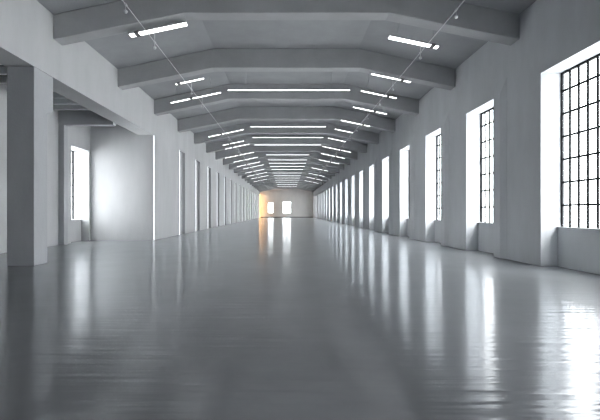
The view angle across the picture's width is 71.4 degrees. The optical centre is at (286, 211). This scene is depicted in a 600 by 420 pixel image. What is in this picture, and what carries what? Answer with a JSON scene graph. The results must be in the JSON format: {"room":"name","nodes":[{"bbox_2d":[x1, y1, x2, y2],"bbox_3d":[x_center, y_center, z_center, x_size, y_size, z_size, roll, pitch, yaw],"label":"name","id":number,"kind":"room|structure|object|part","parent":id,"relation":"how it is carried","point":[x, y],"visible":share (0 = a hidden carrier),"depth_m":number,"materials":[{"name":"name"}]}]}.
{"room":"empty warehouse","nodes":[
{"label":"empty warehouse","id":0,"kind":"room"},
{"bbox_2d":[0,84,89,253],"bbox_3d":[-11.600,-1.700,8.700,1.200,6.600,30.200,0,0,0],"label":"wall","id":1,"kind":"structure","parent":0,"point":[78,136],"depth_m":19.94,"materials":[{"name":"paint"}]},
{"bbox_2d":[71,150,81,219],"bbox_3d":[-11.665,-1.480,22.270,0.530,3.840,1.940,0,0,0],"label":"window","id":2,"kind":"structure","parent":1,"relation":"in","point":[72,162],"depth_m":23.24,"materials":[{"name":"black metal"}]},
{"bbox_3d":[-11.900,-1.480,22.270,0.060,3.840,1.940,0,0,0],"label":"frame","id":3,"kind":"part","parent":2,"relation":"part of","materials":[{"name":"black metal"}]},
{"bbox_2d":[58,110,115,244],"bbox_3d":[-9.675,-1.700,20.275,2.650,6.600,0.350,0,0,0],"label":"trim","id":4,"kind":"structure","parent":1,"relation":"attached to","point":[66,118],"depth_m":20.10,"materials":[{"name":"paint"}]},
{"bbox_2d":[90,124,137,240],"bbox_3d":[-10.125,-1.700,23.600,3.550,6.600,0.400,0,0,0],"label":"wall","id":5,"kind":"structure","parent":0,"point":[113,149],"depth_m":23.40,"materials":[{"name":"paint"}]},
{"bbox_2d":[0,0,259,240],"bbox_3d":[-7.925,-2.375,55.750,0.850,7.950,124.300,0,0,0],"label":"wall","id":6,"kind":"structure","parent":0,"point":[80,74],"depth_m":23.40,"materials":[{"name":"paint"}]},
{"bbox_2d":[153,135,153,239],"bbox_3d":[-7.471,-1.365,23.460,0.055,5.930,0.100,0,0,0],"label":"light strip","id":7,"kind":"object","parent":6,"relation":"attached to","point":[153,135],"visible":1,"depth_m":23.42,"materials":[{"name":"grey plastic"}]},
{"bbox_2d":[179,150,179,234],"bbox_3d":[-7.471,-1.365,29.090,0.055,5.930,0.100,0,0,0],"label":"light strip","id":8,"kind":"object","parent":6,"relation":"attached to","point":[179,150],"visible":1,"depth_m":29.05,"materials":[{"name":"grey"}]},
{"bbox_2d":[195,159,195,230],"bbox_3d":[-7.471,-1.365,34.340,0.055,5.930,0.100,0,0,0],"label":"light strip","id":9,"kind":"object","parent":6,"relation":"attached to","point":[195,159],"visible":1,"depth_m":34.29,"materials":[{"name":"grey plastic"}]},
{"bbox_2d":[207,166,207,228],"bbox_3d":[-7.471,-1.365,39.590,0.055,5.930,0.100,0,0,0],"label":"light strip","id":10,"kind":"object","parent":6,"relation":"attached to","point":[207,166],"visible":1,"depth_m":39.54,"materials":[{"name":"grey"}]},
{"bbox_2d":[224,176,224,224],"bbox_3d":[-7.471,-1.365,50.090,0.055,5.930,0.100,0,0,0],"label":"light strip","id":11,"kind":"object","parent":6,"relation":"attached to","point":[224,176],"visible":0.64,"depth_m":50.06,"materials":[{"name":"grey plastic"}]},
{"bbox_2d":[242,187,242,220],"bbox_3d":[-7.471,-1.365,71.090,0.055,5.930,0.100,0,0,0],"label":"light strip","id":12,"kind":"object","parent":6,"relation":"attached to","point":[242,187],"visible":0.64,"depth_m":71.03,"materials":[{"name":"grey"}]},
{"bbox_2d":[37,0,250,151],"bbox_3d":[-5.750,-7.000,55.750,5.100,1.300,124.300,0,0,0],"label":"ceiling","id":13,"kind":"structure","parent":0,"point":[121,50],"depth_m":17.50,"materials":[{"name":"concrete"}]},
{"bbox_2d":[175,76,203,84],"bbox_3d":[-4.438,-6.410,19.120,1.328,1.213,0.184,0,0,0],"label":"lamp","id":14,"kind":"object","parent":13,"relation":"hanging from","point":[199,78],"visible":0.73,"depth_m":19.05,"materials":[{"name":"grey plastic"}]},
{"bbox_2d":[170,79,220,103],"bbox_3d":[-4.713,-6.350,21.640,2.618,1.407,0.184,0,0,0],"label":"lamp","id":15,"kind":"object","parent":13,"relation":"hanging from","point":[214,93],"visible":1,"depth_m":21.57,"materials":[{"name":"grey plastic"}]},
{"bbox_2d":[171,92,220,103],"bbox_3d":[-4.707,-5.925,21.640,2.626,0.020,0.136,-12,0,0],"label":"diffuser","id":16,"kind":"object","parent":15,"relation":"attached to","point":[191,98],"depth_m":21.57,"materials":[{"name":"white plastic"}]},
{"bbox_2d":[208,122,243,136],"bbox_3d":[-4.588,-6.375,31.550,2.668,1.416,0.184,0,0,0],"label":"lamp","id":17,"kind":"object","parent":13,"relation":"hanging from","point":[236,122],"visible":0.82,"depth_m":31.48,"materials":[{"name":"grey plastic"}]},
{"bbox_2d":[202,20,370,122],"bbox_3d":[0.000,-7.450,55.750,6.400,0.400,124.300,0,0,0],"label":"ceiling","id":18,"kind":"structure","parent":0,"point":[223,34],"depth_m":17.63,"materials":[{"name":"concrete"}]},
{"bbox_2d":[54,0,518,45],"bbox_3d":[0.000,-6.403,13.675,15.000,1.694,0.550,0,0,0],"label":"roof beam","id":19,"kind":"structure","parent":18,"relation":"attached to","point":[109,19],"depth_m":13.40,"materials":[{"name":"concrete"}]},
{"bbox_2d":[128,21,187,37],"bbox_3d":[-4.243,-6.055,13.800,1.918,0.504,0.284,0,0,0],"label":"lamp","id":20,"kind":"object","parent":19,"relation":"hanging from","point":[137,33],"visible":1,"depth_m":13.73,"materials":[{"name":"grey plastic"}]},
{"bbox_2d":[118,49,454,89],"bbox_3d":[0.000,-6.403,18.775,15.000,1.694,0.550,0,0,0],"label":"roof beam","id":21,"kind":"structure","parent":18,"relation":"attached to","point":[213,60],"depth_m":18.50,"materials":[{"name":"concrete"}]},
{"bbox_2d":[371,72,411,82],"bbox_3d":[4.643,-5.983,18.500,1.778,0.468,0.184,0,0,0],"label":"lamp","id":22,"kind":"object","parent":21,"relation":"hanging from","point":[372,73],"visible":1,"depth_m":18.43,"materials":[{"name":"grey plastic"}]},
{"bbox_2d":[154,84,418,115],"bbox_3d":[0.000,-6.403,23.875,15.000,1.694,0.550,0,0,0],"label":"roof beam","id":23,"kind":"structure","parent":18,"relation":"attached to","point":[405,105],"depth_m":23.60,"materials":[{"name":"concrete"}]},
{"bbox_2d":[178,107,394,132],"bbox_3d":[0.000,-6.403,28.975,15.000,1.694,0.550,0,0,0],"label":"roof beam","id":24,"kind":"structure","parent":18,"relation":"attached to","point":[239,113],"depth_m":28.70,"materials":[{"name":"concrete"}]},
{"bbox_2d":[194,123,378,143],"bbox_3d":[0.000,-6.403,34.075,15.000,1.694,0.550,0,0,0],"label":"roof beam","id":25,"kind":"structure","parent":18,"relation":"attached to","point":[361,135],"depth_m":33.80,"materials":[{"name":"concrete"}]},
{"bbox_2d":[206,134,366,152],"bbox_3d":[0.000,-6.403,39.175,15.000,1.694,0.550,0,0,0],"label":"roof beam","id":26,"kind":"structure","parent":18,"relation":"attached to","point":[349,145],"depth_m":38.90,"materials":[{"name":"concrete"}]},
{"bbox_2d":[215,144,357,159],"bbox_3d":[0.000,-6.403,44.275,15.000,1.694,0.550,0,0,0],"label":"roof beam","id":27,"kind":"structure","parent":18,"relation":"attached to","point":[222,154],"depth_m":44.00,"materials":[{"name":"concrete"}]},
{"bbox_2d":[223,152,349,164],"bbox_3d":[0.000,-6.403,49.375,15.000,1.694,0.550,0,0,0],"label":"roof beam","id":28,"kind":"structure","parent":18,"relation":"attached to","point":[317,155],"depth_m":49.09,"materials":[{"name":"concrete"}]},
{"bbox_2d":[229,158,343,169],"bbox_3d":[0.000,-6.403,54.475,15.000,1.694,0.550,0,0,0],"label":"roof beam","id":29,"kind":"structure","parent":18,"relation":"attached to","point":[262,160],"depth_m":54.20,"materials":[{"name":"concrete"}]},
{"bbox_2d":[234,163,338,172],"bbox_3d":[0.000,-6.403,59.575,15.000,1.694,0.550,0,0,0],"label":"roof beam","id":30,"kind":"structure","parent":18,"relation":"attached to","point":[331,169],"depth_m":59.31,"materials":[{"name":"concrete"}]},
{"bbox_2d":[238,167,334,175],"bbox_3d":[0.000,-6.403,64.675,15.000,1.694,0.550,0,0,0],"label":"roof beam","id":31,"kind":"structure","parent":18,"relation":"attached to","point":[263,168],"depth_m":64.39,"materials":[{"name":"concrete"}]},
{"bbox_2d":[242,171,330,178],"bbox_3d":[0.000,-6.403,69.775,15.000,1.694,0.550,0,0,0],"label":"roof beam","id":32,"kind":"structure","parent":18,"relation":"attached to","point":[262,172],"depth_m":69.51,"materials":[{"name":"concrete"}]},
{"bbox_2d":[247,176,325,182],"bbox_3d":[0.000,-6.403,79.975,15.000,1.694,0.550,0,0,0],"label":"roof beam","id":33,"kind":"structure","parent":18,"relation":"attached to","point":[268,177],"depth_m":79.71,"materials":[{"name":"concrete"}]},
{"bbox_2d":[245,174,327,180],"bbox_3d":[0.000,-6.403,74.875,15.000,1.694,0.550,0,0,0],"label":"roof beam","id":34,"kind":"structure","parent":18,"relation":"attached to","point":[264,175],"depth_m":74.61,"materials":[{"name":"concrete"}]},
{"bbox_2d":[250,179,322,184],"bbox_3d":[0.000,-6.403,85.075,15.000,1.694,0.550,0,0,0],"label":"roof beam","id":35,"kind":"structure","parent":18,"relation":"attached to","point":[266,180],"depth_m":84.81,"materials":[{"name":"concrete"}]},
{"bbox_2d":[254,182,318,187],"bbox_3d":[0.000,-6.403,95.275,15.000,1.694,0.550,0,0,0],"label":"roof beam","id":36,"kind":"structure","parent":18,"relation":"attached to","point":[271,182],"depth_m":95.00,"materials":[{"name":"concrete"}]},
{"bbox_2d":[252,181,320,185],"bbox_3d":[0.000,-6.403,90.175,15.000,1.694,0.550,0,0,0],"label":"roof beam","id":37,"kind":"structure","parent":18,"relation":"attached to","point":[267,181],"depth_m":89.90,"materials":[{"name":"concrete"}]},
{"bbox_2d":[257,185,315,189],"bbox_3d":[0.000,-6.403,105.475,15.000,1.694,0.550,0,0,0],"label":"roof beam","id":38,"kind":"structure","parent":18,"relation":"attached to","point":[273,185],"depth_m":105.21,"materials":[{"name":"concrete"}]},
{"bbox_2d":[255,184,317,188],"bbox_3d":[0.000,-6.403,100.375,15.000,1.694,0.550,0,0,0],"label":"roof beam","id":39,"kind":"structure","parent":18,"relation":"attached to","point":[270,184],"depth_m":100.10,"materials":[{"name":"concrete"}]},
{"bbox_2d":[258,187,314,190],"bbox_3d":[0.000,-6.403,110.575,15.000,1.694,0.550,0,0,0],"label":"roof beam","id":40,"kind":"structure","parent":18,"relation":"attached to","point":[270,187],"depth_m":110.29,"materials":[{"name":"concrete"}]},
{"bbox_2d":[259,188,313,191],"bbox_3d":[0.000,-6.403,115.675,15.000,1.694,0.550,0,0,0],"label":"roof beam","id":41,"kind":"structure","parent":18,"relation":"attached to","point":[271,188],"depth_m":115.41,"materials":[{"name":"concrete"}]},
{"bbox_2d":[268,159,306,159],"bbox_3d":[0.120,-6.285,49.600,4.700,0.210,0.110,0,0,0],"label":"lamp","id":42,"kind":"object","parent":18,"relation":"hanging from","point":[268,159],"visible":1,"depth_m":49.54,"materials":[{"name":"grey plastic"}]},
{"bbox_2d":[252,137,322,137],"bbox_3d":[0.120,-6.710,34.700,5.900,1.060,0.110,0,0,0],"label":"lamp","id":43,"kind":"object","parent":18,"relation":"hanging from","point":[252,137],"visible":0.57,"depth_m":34.66,"materials":[{"name":"grey plastic"}]},
{"bbox_2d":[254,144,320,144],"bbox_3d":[0.120,-6.710,38.500,6.200,1.060,0.110,0,0,0],"label":"lamp","id":44,"kind":"object","parent":18,"relation":"hanging from","point":[254,144],"visible":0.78,"depth_m":38.44,"materials":[{"name":"grey plastic"}]},
{"bbox_2d":[266,152,308,154],"bbox_3d":[0.120,-6.710,45.200,4.700,1.060,0.110,0,0,0],"label":"lamp","id":45,"kind":"object","parent":18,"relation":"hanging from","point":[272,152],"visible":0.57,"depth_m":45.14,"materials":[{"name":"grey plastic"}]},
{"bbox_2d":[270,163,304,166],"bbox_3d":[0.120,-6.710,56.600,4.700,1.060,0.110,0,0,0],"label":"lamp","id":46,"kind":"object","parent":18,"relation":"hanging from","point":[299,163],"visible":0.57,"depth_m":56.63,"materials":[{"name":"grey plastic"}]},
{"bbox_2d":[270,166,304,166],"bbox_3d":[0.120,-6.190,56.600,4.660,0.020,0.086,0,0,0],"label":"diffuser","id":47,"kind":"object","parent":46,"relation":"attached to","point":[270,166],"depth_m":56.63,"materials":[{"name":"white plastic"}]},
{"bbox_2d":[272,169,302,169],"bbox_3d":[0.120,-6.710,60.600,4.600,1.060,0.110,0,0,0],"label":"lamp","id":48,"kind":"object","parent":18,"relation":"hanging from","point":[272,169],"visible":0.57,"depth_m":60.64,"materials":[{"name":"grey plastic"}]},
{"bbox_2d":[250,126,325,126],"bbox_3d":[0.120,-6.710,30.300,5.500,1.060,0.110,0,0,0],"label":"lamp","id":49,"kind":"object","parent":18,"relation":"hanging from","point":[250,126],"visible":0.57,"depth_m":30.25,"materials":[{"name":"grey plastic"}]},
{"bbox_2d":[227,89,349,90],"bbox_3d":[0.120,-6.710,21.200,6.240,1.060,0.110,0,0,0],"label":"lamp","id":50,"kind":"object","parent":18,"relation":"hanging from","point":[227,89],"visible":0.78,"depth_m":21.15,"materials":[{"name":"grey plastic"}]},
{"bbox_2d":[228,90,349,90],"bbox_3d":[0.120,-6.190,21.200,6.200,0.020,0.086,0,0,0],"label":"diffuser","id":51,"kind":"object","parent":50,"relation":"attached to","point":[228,90],"depth_m":21.21,"materials":[{"name":"white plastic"}]},
{"bbox_2d":[260,189,312,216],"bbox_3d":[-0.025,-2.925,117.750,16.650,9.050,0.500,0,0,0],"label":"wall","id":52,"kind":"structure","parent":0,"point":[301,201],"depth_m":117.49,"materials":[{"name":"paint"}]},
{"bbox_2d":[122,0,267,187],"bbox_3d":[-4.360,-5.671,55.750,0.105,0.593,123.480,0,0,0],"label":"overhead cable","id":53,"kind":"object","parent":52,"relation":"attached to","point":[125,11],"visible":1,"depth_m":15.30,"materials":[{"name":"grey plastic"}]},
{"bbox_2d":[260,217,312,217],"bbox_3d":[0.000,1.460,117.475,15.000,0.280,0.050,0,0,0],"label":"baseboard","id":54,"kind":"structure","parent":52,"relation":"attached to","point":[260,217],"depth_m":117.46,"materials":[{"name":"grey"}]},
{"bbox_2d":[304,0,464,190],"bbox_3d":[4.720,-5.634,55.750,0.105,0.517,123.480,0,0,0],"label":"overhead cable","id":55,"kind":"object","parent":52,"relation":"attached to","point":[456,9],"visible":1,"depth_m":15.19,"materials":[{"name":"grey plastic"}]},
{"bbox_2d":[0,218,599,419],"bbox_3d":[-2.000,1.750,55.750,20.600,0.300,124.300,0,0,0],"label":"floor","id":56,"kind":"structure","parent":0,"point":[258,318],"depth_m":5.54,"materials":[{"name":"concrete"}]},
{"bbox_2d":[7,67,52,265],"bbox_3d":[-7.912,-1.365,12.910,0.815,5.930,1.020,0,0,0],"label":"concrete column","id":57,"kind":"structure","parent":56,"relation":"on","point":[29,89],"depth_m":12.40,"materials":[{"name":"grey concrete"}]},
{"bbox_2d":[322,0,535,151],"bbox_3d":[5.750,-7.000,55.750,5.100,1.300,124.300,0,0,0],"label":"ceiling","id":58,"kind":"structure","parent":0,"point":[453,50],"depth_m":17.47,"materials":[{"name":"concrete"}]},
{"bbox_2d":[341,110,369,126],"bbox_3d":[4.623,-6.379,27.950,1.958,1.289,0.184,0,0,0],"label":"lamp","id":59,"kind":"object","parent":58,"relation":"hanging from","point":[345,120],"visible":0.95,"depth_m":27.89,"materials":[{"name":"grey plastic"}]},
{"bbox_2d":[353,104,387,114],"bbox_3d":[4.858,-6.329,24.260,2.008,1.298,0.184,0,0,0],"label":"lamp","id":60,"kind":"object","parent":58,"relation":"hanging from","point":[374,111],"visible":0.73,"depth_m":24.19,"materials":[{"name":"grey plastic"}]},
{"bbox_2d":[361,75,396,98],"bbox_3d":[4.663,-6.373,21.080,1.818,1.264,0.184,0,0,0],"label":"lamp","id":61,"kind":"object","parent":58,"relation":"hanging from","point":[366,91],"visible":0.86,"depth_m":21.01,"materials":[{"name":"grey plastic"}]},
{"bbox_2d":[361,90,395,98],"bbox_3d":[4.657,-5.936,21.080,1.809,0.020,0.136,12,0,0],"label":"diffuser","id":62,"kind":"object","parent":61,"relation":"attached to","point":[388,96],"depth_m":21.01,"materials":[{"name":"white plastic"}]},
{"bbox_2d":[388,25,439,48],"bbox_3d":[4.478,-6.401,14.700,1.768,1.278,0.284,0,0,0],"label":"lamp","id":63,"kind":"object","parent":58,"relation":"hanging from","point":[431,45],"visible":0.86,"depth_m":14.63,"materials":[{"name":"grey plastic"}]},
{"bbox_2d":[388,36,438,48],"bbox_3d":[4.472,-5.974,14.700,1.758,0.020,0.236,12,0,0],"label":"diffuser","id":64,"kind":"object","parent":63,"relation":"attached to","point":[397,38],"depth_m":14.63,"materials":[{"name":"white plastic"}]},
{"bbox_2d":[313,0,599,274],"bbox_3d":[7.850,-2.375,55.750,0.900,7.950,124.300,0,0,0],"label":"wall","id":65,"kind":"structure","parent":0,"point":[390,187],"depth_m":14.63,"materials":[{"name":"paint"}]},
{"bbox_2d":[434,134,440,220],"bbox_3d":[8.060,-1.815,21.250,0.180,4.570,2.500,0,0,0],"label":"window","id":66,"kind":"structure","parent":65,"relation":"in","point":[437,145],"depth_m":22.45,"materials":[{"name":"black metal"}]},
{"bbox_2d":[478,107,493,223],"bbox_3d":[8.060,-1.815,16.150,0.180,4.570,2.500,0,0,0],"label":"window","id":67,"kind":"structure","parent":65,"relation":"in","point":[489,110],"depth_m":17.02,"materials":[{"name":"black metal"}]},
{"bbox_2d":[557,53,599,229],"bbox_3d":[8.060,-1.815,11.050,0.180,4.570,2.500,0,0,0],"label":"window","id":68,"kind":"structure","parent":65,"relation":"in","point":[597,76],"depth_m":11.56,"materials":[{"name":"black metal"}]},
{"bbox_3d":[8.020,0.453,11.050,0.100,0.035,2.500,0,0,0],"label":"sill","id":69,"kind":"part","parent":68,"relation":"part of","materials":[{"name":"paint"}]},
{"bbox_3d":[-10.275,-5.150,8.700,3.850,0.300,30.200,0,0,0],"label":"ceiling","id":70,"kind":"structure","parent":0,"visible":0},
{"bbox_2d":[0,67,6,74],"bbox_3d":[-9.675,-4.875,14.400,2.650,0.250,0.140,0,0,0],"label":"joist","id":71,"kind":"object","parent":70,"relation":"attached to","point":[3,70],"visible":0.12,"depth_m":14.33,"materials":[{"name":"grey concrete"}]},
{"bbox_2d":[0,76,6,83],"bbox_3d":[-9.675,-4.875,15.400,2.650,0.250,0.140,0,0,0],"label":"joist","id":72,"kind":"object","parent":70,"relation":"attached to","point":[3,79],"visible":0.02,"depth_m":15.33,"materials":[{"name":"grey concrete"}]},
{"bbox_2d":[53,92,67,98],"bbox_3d":[-9.675,-4.875,17.400,2.650,0.250,0.140,0,0,0],"label":"joist","id":73,"kind":"object","parent":70,"relation":"attached to","point":[55,95],"visible":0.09,"depth_m":17.33,"materials":[{"name":"grey concrete"}]},
{"bbox_2d":[53,99,78,104],"bbox_3d":[-9.675,-4.875,18.400,2.650,0.250,0.140,0,0,0],"label":"joist","id":74,"kind":"object","parent":70,"relation":"attached to","point":[55,101],"visible":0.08,"depth_m":18.33,"materials":[{"name":"grey concrete"}]},
{"bbox_2d":[53,105,88,109],"bbox_3d":[-9.675,-4.875,19.400,2.650,0.250,0.140,0,0,0],"label":"joist","id":75,"kind":"object","parent":70,"relation":"attached to","point":[55,107],"visible":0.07,"depth_m":19.33,"materials":[{"name":"grey concrete"}]}
]}

